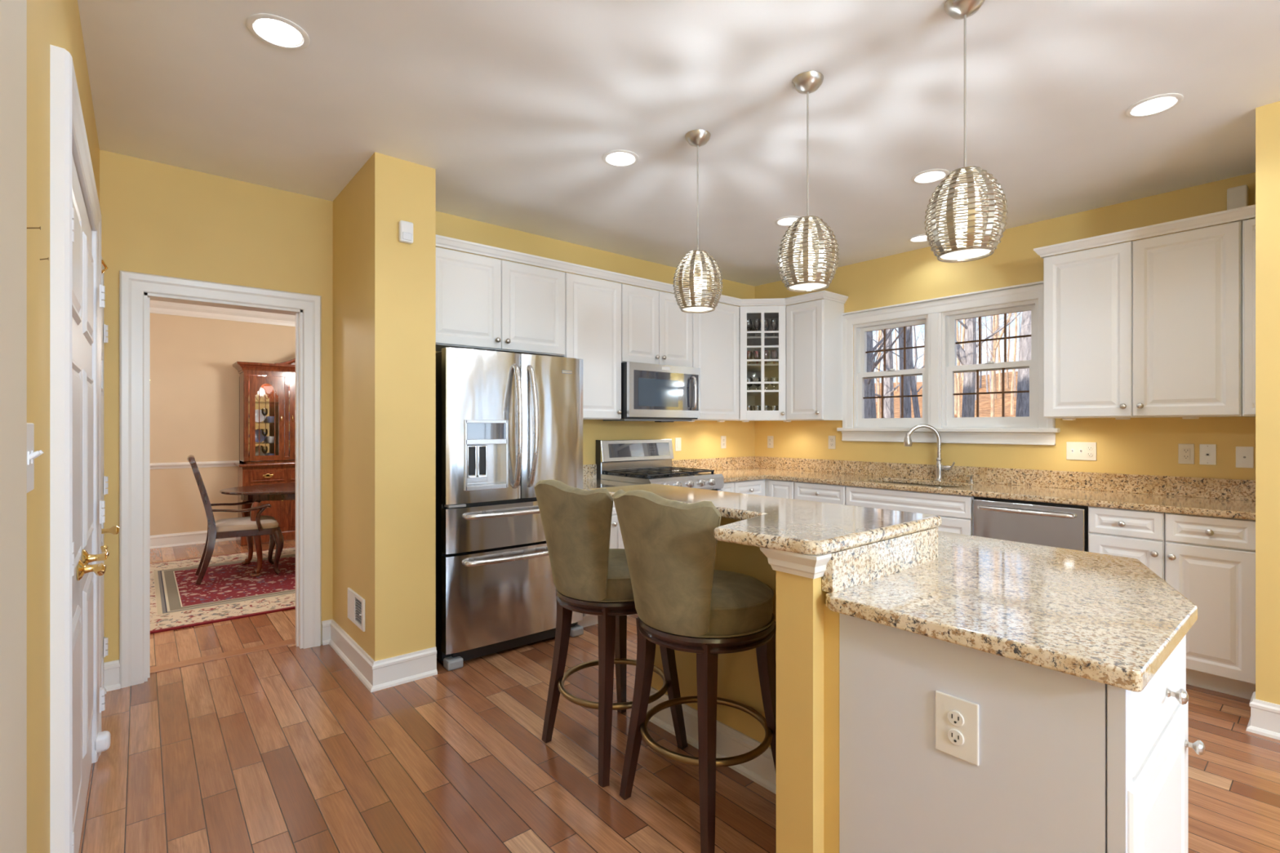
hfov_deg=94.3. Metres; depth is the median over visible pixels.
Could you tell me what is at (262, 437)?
plate
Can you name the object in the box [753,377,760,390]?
goblet
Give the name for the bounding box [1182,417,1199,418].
puck light
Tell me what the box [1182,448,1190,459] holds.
socket
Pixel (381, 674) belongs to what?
baseboard
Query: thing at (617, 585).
seat cushion
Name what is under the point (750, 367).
shelf
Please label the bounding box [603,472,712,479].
cooktop
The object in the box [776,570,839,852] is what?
wall
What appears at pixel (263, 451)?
glass
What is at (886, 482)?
sink
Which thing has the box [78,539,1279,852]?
floor
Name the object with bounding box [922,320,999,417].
bare tree
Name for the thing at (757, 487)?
base cabinet
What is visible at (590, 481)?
countertop
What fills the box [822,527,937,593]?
backsplash
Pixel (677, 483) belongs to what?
knob
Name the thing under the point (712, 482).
knob
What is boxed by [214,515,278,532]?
seat cushion
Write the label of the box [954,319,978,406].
tree
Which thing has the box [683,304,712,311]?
diffuser
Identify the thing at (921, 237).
recessed light
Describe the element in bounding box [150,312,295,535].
wall
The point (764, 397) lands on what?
upper cabinet
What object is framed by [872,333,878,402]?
tree
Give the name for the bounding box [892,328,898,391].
tree
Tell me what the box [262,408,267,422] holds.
glass
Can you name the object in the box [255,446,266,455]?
plate
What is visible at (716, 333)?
upper cabinet
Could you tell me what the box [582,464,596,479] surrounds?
backsplash
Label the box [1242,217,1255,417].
upper cabinet
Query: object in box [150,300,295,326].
crown molding
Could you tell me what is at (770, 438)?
wall outlet
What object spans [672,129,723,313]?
pendant light
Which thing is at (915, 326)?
tree
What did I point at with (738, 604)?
seat cushion
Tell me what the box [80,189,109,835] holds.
door
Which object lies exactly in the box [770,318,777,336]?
wine glass
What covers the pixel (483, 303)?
upper cabinet
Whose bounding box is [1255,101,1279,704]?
wall
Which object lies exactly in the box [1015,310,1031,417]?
bare tree
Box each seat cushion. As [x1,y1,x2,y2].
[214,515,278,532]
[603,548,634,600]
[703,569,773,635]
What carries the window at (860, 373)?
attached to the window frame at (1045, 433)
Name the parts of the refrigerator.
lever frame, door, lever frame, drawer, drawer handle, drawer handle, freezer drawer, door handle, door handle, door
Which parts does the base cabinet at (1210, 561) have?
knob, knob, drawer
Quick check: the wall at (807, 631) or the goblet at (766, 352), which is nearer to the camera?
the wall at (807, 631)
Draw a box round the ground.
[874,371,1017,417]
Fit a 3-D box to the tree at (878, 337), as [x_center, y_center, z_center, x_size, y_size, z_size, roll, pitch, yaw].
[20.500,-10.913,51.085,6.318,19.670,4.694,0,0,-42]
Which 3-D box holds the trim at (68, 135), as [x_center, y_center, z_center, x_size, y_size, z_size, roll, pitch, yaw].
[-1.789,0.232,1.909,0.036,2.218,1.396,0,0,-40]
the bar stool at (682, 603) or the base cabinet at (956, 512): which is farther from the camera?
the base cabinet at (956, 512)
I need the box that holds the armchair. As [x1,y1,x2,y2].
[186,454,284,585]
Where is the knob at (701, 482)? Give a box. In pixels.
[698,480,706,486]
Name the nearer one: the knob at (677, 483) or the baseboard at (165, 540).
the knob at (677, 483)
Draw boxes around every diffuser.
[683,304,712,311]
[789,280,826,290]
[939,244,991,260]
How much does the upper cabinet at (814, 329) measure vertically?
1.020 m
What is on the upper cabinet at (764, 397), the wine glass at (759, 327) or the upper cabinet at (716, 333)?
the wine glass at (759, 327)
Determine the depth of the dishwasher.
3.54 m
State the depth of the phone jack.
3.42 m
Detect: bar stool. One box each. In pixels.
[533,479,687,787]
[613,489,776,852]
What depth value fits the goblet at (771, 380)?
5.35 m
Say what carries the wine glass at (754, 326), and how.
on the upper cabinet at (764, 397)
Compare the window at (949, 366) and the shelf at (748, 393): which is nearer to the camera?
the window at (949, 366)
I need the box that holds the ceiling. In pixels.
[77,0,1279,286]
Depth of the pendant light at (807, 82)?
2.35 m
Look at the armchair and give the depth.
5.16 m
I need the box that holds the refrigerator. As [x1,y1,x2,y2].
[435,346,583,671]
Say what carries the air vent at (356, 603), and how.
in the wall at (384, 286)
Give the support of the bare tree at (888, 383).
on the ground
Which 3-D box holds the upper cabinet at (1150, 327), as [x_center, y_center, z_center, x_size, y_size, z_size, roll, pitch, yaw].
[2.967,-0.592,3.501,0.364,1.076,1.021,0,0,-40]
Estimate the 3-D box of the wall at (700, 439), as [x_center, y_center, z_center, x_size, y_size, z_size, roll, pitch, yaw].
[-0.246,-0.030,5.022,3.626,2.743,0.380,0,0,-40]
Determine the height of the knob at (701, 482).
0.053 m
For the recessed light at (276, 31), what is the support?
in the ceiling
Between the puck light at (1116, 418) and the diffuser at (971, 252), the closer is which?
the diffuser at (971, 252)
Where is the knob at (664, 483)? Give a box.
[663,482,670,485]
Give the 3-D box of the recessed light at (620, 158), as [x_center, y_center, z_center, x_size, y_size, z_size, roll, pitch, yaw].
[-0.102,-1.454,3.106,0.194,0.116,0.194,0,0,-40]
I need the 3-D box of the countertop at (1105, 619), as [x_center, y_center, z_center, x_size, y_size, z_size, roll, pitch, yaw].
[0.674,0.385,2.106,1.160,0.135,1.910,0,0,-40]
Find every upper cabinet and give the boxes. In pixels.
[435,246,564,356]
[561,271,622,419]
[621,283,692,367]
[691,299,739,420]
[724,305,786,421]
[786,298,844,420]
[1033,204,1255,418]
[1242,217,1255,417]
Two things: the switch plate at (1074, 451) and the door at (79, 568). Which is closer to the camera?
the door at (79, 568)
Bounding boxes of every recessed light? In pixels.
[245,13,310,50]
[602,150,639,167]
[774,216,799,226]
[907,234,933,242]
[911,168,949,183]
[1124,93,1183,117]
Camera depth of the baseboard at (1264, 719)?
2.58 m
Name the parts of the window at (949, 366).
sash, sash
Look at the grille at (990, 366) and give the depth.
4.36 m
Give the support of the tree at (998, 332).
on the ground
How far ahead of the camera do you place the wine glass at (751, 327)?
5.47 m
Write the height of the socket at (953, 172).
0.052 m
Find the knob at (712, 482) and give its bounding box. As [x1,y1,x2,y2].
[709,479,716,485]
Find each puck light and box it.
[1062,417,1075,419]
[1115,417,1130,419]
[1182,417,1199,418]
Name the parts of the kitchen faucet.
spout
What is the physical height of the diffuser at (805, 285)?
0.006 m
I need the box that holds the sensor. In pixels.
[398,220,413,244]
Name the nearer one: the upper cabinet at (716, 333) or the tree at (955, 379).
the upper cabinet at (716, 333)
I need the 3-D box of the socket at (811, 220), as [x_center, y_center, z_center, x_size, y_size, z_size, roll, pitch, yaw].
[0.679,-0.820,2.403,0.088,0.052,0.088,0,0,-40]
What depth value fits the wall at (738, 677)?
2.35 m
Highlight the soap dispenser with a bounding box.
[966,475,973,483]
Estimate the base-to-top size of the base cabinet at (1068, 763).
0.889 m
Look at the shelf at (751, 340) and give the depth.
5.46 m
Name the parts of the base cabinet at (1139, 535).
knob, drawer, door, knob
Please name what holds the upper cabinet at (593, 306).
attached to the wall at (700, 439)
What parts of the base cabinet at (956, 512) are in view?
drawer, door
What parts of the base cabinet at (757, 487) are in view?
drawer, drawer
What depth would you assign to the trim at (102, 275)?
2.94 m
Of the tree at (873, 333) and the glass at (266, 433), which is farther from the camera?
the tree at (873, 333)
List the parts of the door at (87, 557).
lever handle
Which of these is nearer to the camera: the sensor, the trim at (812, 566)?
the trim at (812, 566)
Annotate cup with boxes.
[266,416,274,422]
[266,436,274,443]
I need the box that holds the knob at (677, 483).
[675,481,683,486]
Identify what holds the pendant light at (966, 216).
hanging from the ceiling
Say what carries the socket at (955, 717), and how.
attached to the wall outlet at (957, 719)
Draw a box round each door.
[71,153,106,852]
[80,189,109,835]
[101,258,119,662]
[255,383,295,455]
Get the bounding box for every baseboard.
[103,659,120,693]
[150,530,235,548]
[321,618,437,692]
[646,686,776,794]
[1245,691,1279,740]
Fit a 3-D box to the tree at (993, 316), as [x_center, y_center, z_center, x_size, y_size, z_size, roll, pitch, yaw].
[29.615,-10.787,48.749,4.499,17.767,5.127,0,0,-15]
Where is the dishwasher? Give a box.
[973,497,1088,551]
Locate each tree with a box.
[864,328,903,418]
[866,312,1016,417]
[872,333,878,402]
[873,330,894,408]
[874,329,924,417]
[875,328,959,417]
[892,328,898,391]
[893,325,924,386]
[897,326,911,417]
[911,325,923,361]
[912,325,924,368]
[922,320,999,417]
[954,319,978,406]
[954,331,994,414]
[956,311,1021,417]
[958,320,962,382]
[961,314,1012,399]
[961,317,988,387]
[974,316,1001,399]
[976,312,1018,417]
[977,316,999,391]
[982,312,1022,415]
[992,312,1021,398]
[997,313,1013,391]
[1000,315,1018,388]
[1000,315,1018,396]
[1001,313,1021,345]
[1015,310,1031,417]
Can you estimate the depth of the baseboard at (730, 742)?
2.35 m
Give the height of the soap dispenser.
0.060 m
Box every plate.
[26,422,44,493]
[255,409,266,422]
[255,429,266,442]
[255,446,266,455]
[1066,441,1096,460]
[1235,446,1253,468]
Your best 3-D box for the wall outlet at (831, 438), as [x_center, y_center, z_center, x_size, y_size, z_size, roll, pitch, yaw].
[1.704,0.141,5.279,0.010,0.118,0.070,0,0,-40]
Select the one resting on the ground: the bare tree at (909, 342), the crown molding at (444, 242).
the bare tree at (909, 342)
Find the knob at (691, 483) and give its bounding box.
[688,480,694,488]
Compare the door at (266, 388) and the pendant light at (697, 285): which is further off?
the door at (266, 388)
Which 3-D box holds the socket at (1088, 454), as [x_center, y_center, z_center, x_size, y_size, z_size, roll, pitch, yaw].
[2.908,0.181,3.842,0.004,0.033,0.033,0,0,-40]
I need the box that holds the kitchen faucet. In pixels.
[903,423,955,480]
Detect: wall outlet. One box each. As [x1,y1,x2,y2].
[720,435,725,448]
[767,435,773,448]
[828,435,835,448]
[935,690,978,765]
[1177,444,1194,464]
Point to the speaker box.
(1237, 197)
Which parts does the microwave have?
door glass, door handle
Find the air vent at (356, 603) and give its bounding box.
[347,587,364,631]
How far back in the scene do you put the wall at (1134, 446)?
4.09 m
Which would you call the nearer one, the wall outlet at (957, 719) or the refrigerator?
the wall outlet at (957, 719)
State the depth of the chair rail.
6.74 m
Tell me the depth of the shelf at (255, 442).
7.05 m
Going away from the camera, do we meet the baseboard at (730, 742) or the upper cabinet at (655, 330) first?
the baseboard at (730, 742)
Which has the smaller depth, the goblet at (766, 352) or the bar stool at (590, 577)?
the bar stool at (590, 577)
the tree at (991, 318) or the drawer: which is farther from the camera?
the tree at (991, 318)
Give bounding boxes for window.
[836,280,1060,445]
[853,315,928,427]
[942,299,1037,427]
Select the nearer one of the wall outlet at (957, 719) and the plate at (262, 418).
the wall outlet at (957, 719)
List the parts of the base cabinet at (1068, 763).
door, drawer, knob, knob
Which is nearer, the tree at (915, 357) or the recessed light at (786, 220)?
the recessed light at (786, 220)
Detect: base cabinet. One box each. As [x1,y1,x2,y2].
[576,501,631,627]
[719,479,765,496]
[765,479,795,499]
[839,613,1204,852]
[845,485,974,535]
[1088,506,1164,580]
[1164,512,1255,699]
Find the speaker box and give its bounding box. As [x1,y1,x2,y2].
[1226,184,1248,222]
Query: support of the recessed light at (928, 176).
in the ceiling
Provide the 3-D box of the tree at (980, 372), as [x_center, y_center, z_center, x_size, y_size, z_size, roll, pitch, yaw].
[34.087,-12.165,60.205,3.628,17.121,4.162,0,0,-26]
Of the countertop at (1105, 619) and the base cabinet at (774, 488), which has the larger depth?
the base cabinet at (774, 488)
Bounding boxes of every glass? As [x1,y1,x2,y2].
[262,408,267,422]
[262,429,267,443]
[262,446,267,453]
[746,319,751,329]
[746,320,752,336]
[753,319,759,336]
[754,320,760,330]
[764,319,768,329]
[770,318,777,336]
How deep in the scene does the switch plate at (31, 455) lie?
1.07 m
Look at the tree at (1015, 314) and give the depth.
34.46 m
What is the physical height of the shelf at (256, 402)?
0.006 m
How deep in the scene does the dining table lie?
5.36 m
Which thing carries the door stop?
attached to the wall at (13, 13)
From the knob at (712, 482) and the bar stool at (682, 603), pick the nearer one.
the bar stool at (682, 603)
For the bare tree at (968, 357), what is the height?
13.442 m
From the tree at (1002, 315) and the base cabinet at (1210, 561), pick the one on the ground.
the tree at (1002, 315)
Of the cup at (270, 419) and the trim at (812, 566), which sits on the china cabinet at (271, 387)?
the cup at (270, 419)
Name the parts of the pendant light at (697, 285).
lamp shade, cord, bulb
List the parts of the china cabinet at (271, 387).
crown moulding, waist moulding, waist rail, glass door, drawer, door, drawer pull, glass door, drawer, door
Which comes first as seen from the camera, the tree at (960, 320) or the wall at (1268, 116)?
the wall at (1268, 116)
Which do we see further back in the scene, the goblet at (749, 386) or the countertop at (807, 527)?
the goblet at (749, 386)
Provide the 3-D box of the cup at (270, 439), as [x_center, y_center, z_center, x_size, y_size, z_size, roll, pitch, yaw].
[-4.399,0.157,7.084,0.084,0.075,0.083,0,0,-40]
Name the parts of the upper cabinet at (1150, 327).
door, knob, knob, door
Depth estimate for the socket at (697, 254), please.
2.81 m
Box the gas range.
[595,438,724,491]
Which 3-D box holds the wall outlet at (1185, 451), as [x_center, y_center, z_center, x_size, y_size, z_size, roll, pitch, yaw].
[3.208,0.161,3.490,0.010,0.118,0.070,0,0,-40]
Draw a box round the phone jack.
[1199,444,1216,465]
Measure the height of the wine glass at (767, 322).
0.165 m
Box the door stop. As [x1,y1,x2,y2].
[94,730,110,752]
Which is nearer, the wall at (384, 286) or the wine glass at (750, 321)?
the wall at (384, 286)
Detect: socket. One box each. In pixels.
[691,251,701,262]
[800,218,813,230]
[947,710,964,727]
[947,728,964,746]
[951,170,978,186]
[1086,445,1093,450]
[1086,452,1093,457]
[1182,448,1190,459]
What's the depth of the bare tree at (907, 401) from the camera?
13.45 m
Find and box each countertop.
[582,464,641,490]
[586,483,942,555]
[671,456,1255,519]
[822,527,1197,692]
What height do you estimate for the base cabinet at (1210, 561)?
0.892 m
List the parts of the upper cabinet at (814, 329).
door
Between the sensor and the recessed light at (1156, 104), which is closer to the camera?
the recessed light at (1156, 104)
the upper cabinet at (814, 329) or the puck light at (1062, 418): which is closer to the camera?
the puck light at (1062, 418)
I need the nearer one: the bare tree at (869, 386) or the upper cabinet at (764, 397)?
the upper cabinet at (764, 397)
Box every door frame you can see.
[119,270,321,688]
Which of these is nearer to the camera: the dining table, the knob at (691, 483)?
the knob at (691, 483)
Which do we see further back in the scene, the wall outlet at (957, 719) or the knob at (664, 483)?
the knob at (664, 483)
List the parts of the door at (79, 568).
lever handle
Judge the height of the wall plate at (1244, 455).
0.118 m
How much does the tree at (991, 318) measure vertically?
16.665 m
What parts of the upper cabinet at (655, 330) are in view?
door, door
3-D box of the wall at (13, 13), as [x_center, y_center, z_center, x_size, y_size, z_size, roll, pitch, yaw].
[-0.379,-0.030,0.123,0.137,2.743,7.450,0,0,-40]
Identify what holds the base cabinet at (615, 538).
on the floor
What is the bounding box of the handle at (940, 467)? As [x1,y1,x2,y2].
[934,457,955,480]
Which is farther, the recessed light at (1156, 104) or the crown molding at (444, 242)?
the crown molding at (444, 242)
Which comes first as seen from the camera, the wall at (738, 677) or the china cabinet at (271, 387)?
the wall at (738, 677)
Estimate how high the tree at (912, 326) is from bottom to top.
15.648 m
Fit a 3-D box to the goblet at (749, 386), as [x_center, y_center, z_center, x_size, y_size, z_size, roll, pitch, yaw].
[1.010,-0.382,5.480,0.066,0.125,0.064,0,0,-40]
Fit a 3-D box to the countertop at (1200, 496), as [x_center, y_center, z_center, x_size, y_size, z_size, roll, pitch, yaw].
[1.832,0.371,4.200,1.198,0.151,3.550,0,0,-40]
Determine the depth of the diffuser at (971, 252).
1.94 m
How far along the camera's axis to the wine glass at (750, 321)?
5.37 m
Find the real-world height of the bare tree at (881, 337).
13.996 m
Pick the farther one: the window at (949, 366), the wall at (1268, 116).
the window at (949, 366)
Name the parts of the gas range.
panel, control panel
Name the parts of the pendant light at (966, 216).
bulb, cord, lamp shade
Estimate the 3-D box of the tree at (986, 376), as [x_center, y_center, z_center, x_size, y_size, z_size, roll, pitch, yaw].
[33.522,-9.417,56.942,3.593,13.038,3.217,0,0,-14]
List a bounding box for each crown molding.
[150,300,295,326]
[435,234,848,306]
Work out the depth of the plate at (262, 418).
7.07 m
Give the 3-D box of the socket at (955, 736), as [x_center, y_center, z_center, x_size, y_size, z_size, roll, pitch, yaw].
[0.671,0.661,1.263,0.004,0.033,0.033,0,0,-40]
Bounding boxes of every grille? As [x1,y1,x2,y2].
[862,326,924,417]
[953,313,1031,417]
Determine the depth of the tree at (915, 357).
33.95 m
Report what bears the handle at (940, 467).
on the kitchen faucet
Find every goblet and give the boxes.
[746,350,751,364]
[746,377,752,390]
[753,350,760,364]
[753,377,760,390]
[764,350,768,364]
[769,350,777,364]
[769,377,777,390]
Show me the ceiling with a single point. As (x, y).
(516, 107)
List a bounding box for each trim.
[49,44,101,852]
[101,255,103,688]
[150,639,295,673]
[760,546,833,578]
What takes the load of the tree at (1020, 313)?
on the ground
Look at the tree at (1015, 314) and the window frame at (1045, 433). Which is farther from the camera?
the tree at (1015, 314)
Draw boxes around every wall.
[0,0,99,852]
[99,149,333,662]
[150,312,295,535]
[333,151,435,661]
[435,211,755,464]
[650,517,776,747]
[755,172,1255,497]
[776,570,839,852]
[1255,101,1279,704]
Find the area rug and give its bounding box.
[150,546,295,634]
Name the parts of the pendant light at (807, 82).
cord, bulb, lamp shade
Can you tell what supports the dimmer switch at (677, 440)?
attached to the wall at (700, 439)
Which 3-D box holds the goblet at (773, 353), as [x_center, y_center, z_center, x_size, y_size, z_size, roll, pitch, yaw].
[1.208,-0.622,5.363,0.066,0.125,0.064,0,0,-40]
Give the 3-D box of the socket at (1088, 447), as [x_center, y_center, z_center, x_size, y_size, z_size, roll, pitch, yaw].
[2.908,0.141,3.842,0.004,0.033,0.033,0,0,-40]
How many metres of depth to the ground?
49.64 m
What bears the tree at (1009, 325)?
on the ground
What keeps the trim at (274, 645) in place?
on the floor
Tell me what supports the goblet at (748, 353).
on the upper cabinet at (764, 397)
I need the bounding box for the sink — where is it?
[886,482,946,487]
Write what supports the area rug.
on the floor
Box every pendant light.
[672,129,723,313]
[777,71,839,292]
[924,0,1008,262]
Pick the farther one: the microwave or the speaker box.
the microwave
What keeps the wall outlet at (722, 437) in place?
attached to the wall at (700, 439)
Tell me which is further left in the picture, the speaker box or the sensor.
the sensor
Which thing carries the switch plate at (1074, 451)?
attached to the wall at (1134, 446)
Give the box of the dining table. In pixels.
[219,482,295,577]
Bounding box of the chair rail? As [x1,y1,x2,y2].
[150,460,239,469]
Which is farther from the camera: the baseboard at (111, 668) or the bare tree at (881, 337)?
the bare tree at (881, 337)
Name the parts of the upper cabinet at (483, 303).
door, knob, knob, door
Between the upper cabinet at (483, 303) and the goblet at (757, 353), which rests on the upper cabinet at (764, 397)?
the goblet at (757, 353)
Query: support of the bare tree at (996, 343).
on the ground
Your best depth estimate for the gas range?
4.67 m
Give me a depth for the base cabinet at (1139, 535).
3.20 m
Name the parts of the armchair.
crest rail, leg, leg, arm, arm, seat frame, arm post, leg, leg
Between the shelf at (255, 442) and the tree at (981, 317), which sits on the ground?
the tree at (981, 317)
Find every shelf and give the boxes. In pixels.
[255,401,295,404]
[255,442,295,444]
[746,336,778,346]
[746,364,778,372]
[746,391,778,395]
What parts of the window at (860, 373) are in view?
sash, sash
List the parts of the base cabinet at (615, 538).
door, drawer, door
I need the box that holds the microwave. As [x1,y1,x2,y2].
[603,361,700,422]
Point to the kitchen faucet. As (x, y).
(940, 467)
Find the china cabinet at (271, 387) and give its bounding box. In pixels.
[232,357,295,545]
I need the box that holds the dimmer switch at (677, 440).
[675,437,680,451]

